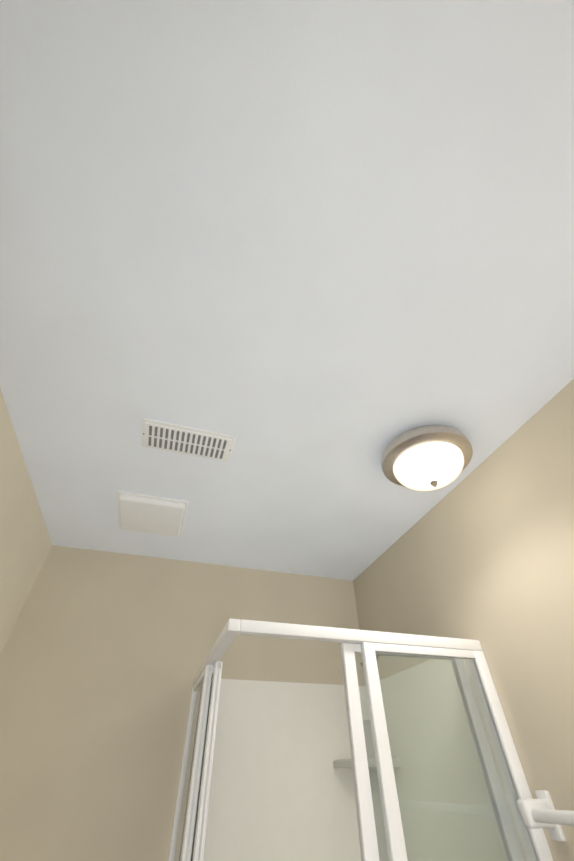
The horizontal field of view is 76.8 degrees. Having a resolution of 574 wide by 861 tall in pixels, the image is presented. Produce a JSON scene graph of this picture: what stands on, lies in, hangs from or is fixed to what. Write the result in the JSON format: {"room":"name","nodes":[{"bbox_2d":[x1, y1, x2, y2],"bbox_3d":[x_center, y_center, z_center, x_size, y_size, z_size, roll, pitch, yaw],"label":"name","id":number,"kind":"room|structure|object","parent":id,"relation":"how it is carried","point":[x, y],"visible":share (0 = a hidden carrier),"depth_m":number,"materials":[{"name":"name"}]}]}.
{"room":"bathroom","nodes":[
{"label":"bathroom","id":0,"kind":"room"},
{"bbox_2d":[0,388,55,658],"bbox_3d":[-0.682,0.289,-0.256,0.100,2.440,3.600,12,-46,-13],"label":"wall","id":1,"kind":"structure","parent":0,"point":[26,545],"depth_m":1.39,"materials":[{"name":"beige paint"}]},
{"bbox_2d":[0,545,363,860],"bbox_3d":[-0.385,1.626,1.126,1.560,2.440,0.100,12,-46,-13],"label":"wall","id":2,"kind":"structure","parent":0,"point":[104,655],"depth_m":1.50,"materials":[{"name":"beige paint"}]},
{"bbox_2d":[0,0,573,580],"bbox_3d":[0.105,-0.402,0.829,1.800,0.050,3.500,12,-46,-13],"label":"ceiling","id":3,"kind":"structure","parent":0,"point":[314,256],"depth_m":0.80,"materials":[{"name":"white paint"}]},
{"bbox_2d":[117,491,188,536],"bbox_3d":[-0.582,0.370,1.558,0.280,0.030,0.280,12,-46,-13],"label":"ceiling vent","id":4,"kind":"object","parent":3,"relation":"in","point":[150,514],"visible":1,"depth_m":1.52,"materials":[{"name":"white paint"}]},
{"bbox_2d":[141,418,235,461],"bbox_3d":[-0.337,0.039,1.233,0.305,0.012,0.140,12,-46,-13],"label":"ceiling vent","id":5,"kind":"object","parent":3,"relation":"in","point":[169,437],"visible":1,"depth_m":1.22,"materials":[{"name":"white metal"}]},
{"bbox_2d":[381,425,472,490],"bbox_3d":[0.480,0.126,1.228,0.302,0.156,0.302,12,-46,-13],"label":"ceiling light","id":6,"kind":"object","parent":3,"relation":"attached to","point":[428,457],"visible":1,"depth_m":1.17,"materials":[{"name":"white glass"}]},
{"bbox_2d":[352,379,573,860],"bbox_3d":[0.943,0.628,0.112,0.100,2.440,3.600,12,-46,-13],"label":"wall","id":7,"kind":"structure","parent":0,"point":[491,563],"depth_m":1.12,"materials":[{"name":"beige paint"}]},
{"bbox_2d":[517,790,573,841],"bbox_3d":[0.694,0.738,0.679,0.084,0.085,0.616,12,-46,-13],"label":"towel rail","id":8,"kind":"object","parent":7,"relation":"attached to","point":[540,811],"visible":1,"depth_m":0.86,"materials":[{"name":"paint"}]},
{"bbox_3d":[0.126,1.385,-0.905,1.800,0.050,3.500,12,-46,-13],"label":"floor","id":9,"kind":"structure","parent":0,"visible":0},
{"bbox_2d":[168,618,552,860],"bbox_3d":[0.116,1.525,0.747,0.844,2.050,0.844,12,-46,-13],"label":"shower","id":10,"kind":"object","parent":9,"relation":"on","point":[420,762],"visible":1,"depth_m":1.23,"materials":[{"name":"glass"}]}
]}

